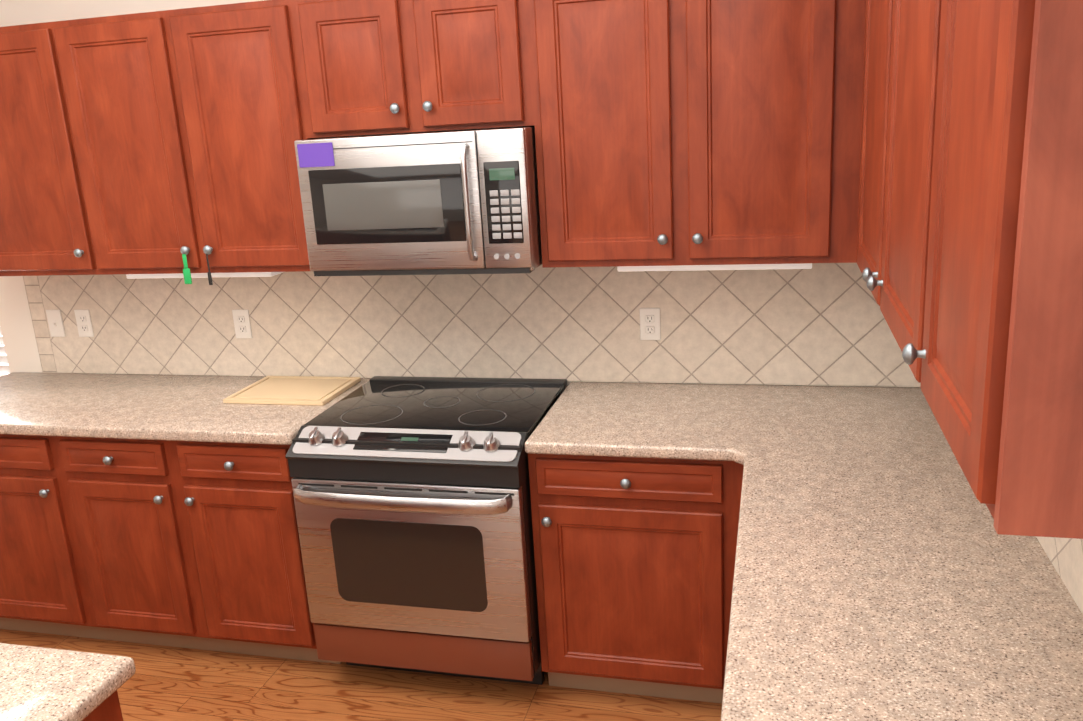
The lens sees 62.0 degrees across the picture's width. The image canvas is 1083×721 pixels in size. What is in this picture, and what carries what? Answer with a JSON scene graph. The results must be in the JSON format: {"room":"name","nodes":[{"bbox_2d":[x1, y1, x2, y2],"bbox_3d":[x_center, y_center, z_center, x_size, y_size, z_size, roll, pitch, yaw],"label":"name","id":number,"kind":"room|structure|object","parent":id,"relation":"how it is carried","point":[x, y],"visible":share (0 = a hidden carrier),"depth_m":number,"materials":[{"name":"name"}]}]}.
{"room":"kitchen","nodes":[
{"label":"kitchen","id":0,"kind":"room"},
{"bbox_2d":[0,629,721,720],"bbox_3d":[-2.193,1.778,1.186,6.120,0.100,6.160,1,15,14],"label":"floor","id":1,"kind":"structure","parent":0,"point":[166,683],"depth_m":3.06,"materials":[{"name":"brown wood"}]},
{"bbox_2d":[0,436,91,637],"bbox_3d":[-1.935,0.598,3.645,0.636,0.880,0.617,1,15,14],"label":"base cabinet","id":2,"kind":"object","parent":1,"relation":"on","point":[41,592],"depth_m":3.33,"materials":[{"name":"brown wood"}]},
{"bbox_2d":[88,695,122,720],"bbox_3d":[-1.952,1.166,1.522,2.144,0.880,1.165,1,15,14],"label":"kitchen island","id":3,"kind":"object","parent":1,"relation":"on","point":[113,712],"depth_m":1.68,"materials":[{"name":"brown wood"}]},
{"bbox_2d":[0,643,135,720],"bbox_3d":[-1.978,0.723,1.403,2.204,0.040,1.224,1,15,14],"label":"island countertop","id":4,"kind":"structure","parent":3,"relation":"on","point":[37,683],"depth_m":1.63,"materials":[{"name":"beige stone"}]},
{"bbox_2d":[52,436,203,649],"bbox_3d":[-1.397,0.603,3.506,0.475,0.880,0.617,1,15,14],"label":"base cabinet","id":5,"kind":"object","parent":1,"relation":"on","point":[121,504],"depth_m":3.21,"materials":[{"name":"brown wood"}]},
{"bbox_2d":[168,444,341,663],"bbox_3d":[-0.932,0.608,3.386,0.487,0.880,0.617,1,15,14],"label":"base cabinet","id":6,"kind":"object","parent":1,"relation":"on","point":[238,512],"depth_m":3.10,"materials":[{"name":"brown wood"}]},
{"bbox_2d":[0,372,370,447],"bbox_3d":[-1.555,0.162,3.409,1.711,0.040,0.643,1,15,14],"label":"countertop","id":7,"kind":"structure","parent":6,"relation":"on","point":[169,409],"depth_m":3.23,"materials":[{"name":"beige stone"}]},
{"bbox_2d":[223,376,360,405],"bbox_3d":[-0.923,0.110,3.357,0.400,0.016,0.310,1,15,14],"label":"cutting board","id":8,"kind":"object","parent":7,"relation":"on","point":[301,390],"visible":1,"depth_m":3.32,"materials":[{"name":"beige wood"}]},
{"bbox_2d":[285,376,566,684],"bbox_3d":[-0.343,0.605,3.147,0.763,0.944,0.756,1,15,14],"label":"range","id":9,"kind":"object","parent":1,"relation":"on","point":[412,498],"visible":1,"depth_m":2.86,"materials":[{"name":"silver metal"}]},
{"bbox_2d":[525,382,1082,720],"bbox_3d":[0.474,0.370,2.187,1.280,0.040,2.045,1,15,14],"label":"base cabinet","id":10,"kind":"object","parent":1,"relation":"on","point":[761,552],"depth_m":2.33,"materials":[{"name":"beige stone"}]},
{"bbox_2d":[0,0,919,387],"bbox_3d":[-1.536,-0.389,3.641,5.920,2.740,0.155,1,15,14],"label":"wall","id":11,"kind":"structure","parent":0,"point":[20,342],"depth_m":3.77,"materials":[{"name":"white paint"}]},
{"bbox_2d":[0,328,9,375],"bbox_3d":[-2.857,-0.296,3.990,1.080,1.334,0.066,1,15,14],"label":"window blinds","id":12,"kind":"object","parent":11,"relation":"attached to","point":[4,368],"depth_m":3.95,"materials":[{"name":"white"}]},
{"bbox_2d":[0,22,95,275],"bbox_3d":[-1.913,-0.778,3.406,0.618,0.875,0.328,1,15,14],"label":"upper cabinet","id":13,"kind":"object","parent":11,"relation":"attached to","point":[43,230],"depth_m":3.23,"materials":[{"name":"brown wood"}]},
{"bbox_2d":[48,0,309,279],"bbox_3d":[-1.175,-0.770,3.216,0.905,0.875,0.328,1,15,14],"label":"upper cabinet","id":14,"kind":"object","parent":11,"relation":"attached to","point":[184,125],"depth_m":3.06,"materials":[{"name":"brown wood"}]},
{"bbox_2d":[288,0,535,139],"bbox_3d":[-0.374,-0.975,2.949,0.775,0.433,0.328,1,15,14],"label":"upper cabinet","id":15,"kind":"object","parent":11,"relation":"attached to","point":[365,67],"depth_m":2.80,"materials":[{"name":"brown wood"}]},
{"bbox_2d":[294,126,541,275],"bbox_3d":[-0.366,-0.532,2.997,0.760,0.439,0.468,1,15,14],"label":"microwave","id":16,"kind":"object","parent":15,"relation":"attached to","point":[447,202],"visible":0.98,"depth_m":2.82,"materials":[{"name":"silver metal"}]},
{"bbox_2d":[38,263,920,386],"bbox_3d":[-0.380,-0.157,3.355,3.517,0.469,0.008,1,15,14],"label":"backsplash","id":17,"kind":"structure","parent":11,"relation":"attached to","point":[821,324],"depth_m":3.30,"materials":[{"name":"tile"}]},
{"bbox_2d":[46,310,65,336],"bbox_3d":[-2.040,-0.155,3.775,0.072,0.116,0.016,1,15,14],"label":"light switch","id":18,"kind":"object","parent":17,"relation":"attached to","point":[55,323],"visible":1,"depth_m":3.78,"materials":[{"name":"white plastic"}]},
{"bbox_2d":[74,310,93,336],"bbox_3d":[-1.902,-0.154,3.743,0.072,0.116,0.008,1,15,14],"label":"electrical outlet","id":19,"kind":"object","parent":17,"relation":"attached to","point":[84,323],"visible":1,"depth_m":3.74,"materials":[{"name":"white plastic"}]},
{"bbox_2d":[232,310,251,337],"bbox_3d":[-1.183,-0.144,3.559,0.072,0.116,0.008,1,15,14],"label":"electrical outlet","id":20,"kind":"object","parent":17,"relation":"attached to","point":[242,324],"visible":1,"depth_m":3.56,"materials":[{"name":"white plastic"}]},
{"bbox_2d":[639,308,660,339],"bbox_3d":[0.381,-0.127,3.156,0.072,0.116,0.008,1,15,14],"label":"electrical outlet","id":21,"kind":"object","parent":17,"relation":"attached to","point":[650,328],"visible":1,"depth_m":3.15,"materials":[{"name":"white plastic"}]},
{"bbox_2d":[528,0,843,271],"bbox_3d":[0.437,-0.753,2.800,0.876,0.875,0.328,1,15,14],"label":"upper cabinet","id":22,"kind":"object","parent":11,"relation":"attached to","point":[671,135],"depth_m":2.66,"materials":[{"name":"brown wood"}]},
{"bbox_3d":[0.654,0.437,0.075,0.120,2.740,6.180,1,15,14],"label":"wall","id":23,"kind":"structure","parent":0,"visible":0},
{"bbox_2d":[848,0,923,363],"bbox_3d":[0.891,-0.533,1.879,0.338,0.875,1.324,1,15,14],"label":"upper cabinet","id":24,"kind":"object","parent":23,"relation":"attached to","point":[888,46],"depth_m":1.85,"materials":[{"name":"brown wood"}]},
{"bbox_2d":[908,0,1082,538],"bbox_3d":[0.672,-0.296,1.039,0.338,0.875,0.475,1,15,14],"label":"upper cabinet","id":25,"kind":"object","parent":23,"relation":"attached to","point":[920,162],"depth_m":0.94,"materials":[{"name":"brown wood"}]},
{"bbox_2d":[1036,536,1082,613],"bbox_3d":[1.075,0.133,1.954,0.008,0.469,2.052,1,15,14],"label":"backsplash","id":26,"kind":"structure","parent":23,"relation":"attached to","point":[1065,556],"depth_m":1.72,"materials":[{"name":"tile"}]},
{"label":"outside","id":27,"kind":"structure","parent":0,"visible":0},
{"bbox_2d":[0,336,8,374],"bbox_3d":[-2.840,-0.412,4.052,1.190,1.620,0.006,1,15,14],"label":"sky","id":28,"kind":"structure","parent":27,"point":[3,364],"depth_m":4.06,"materials":[{"name":"white"}]}
]}

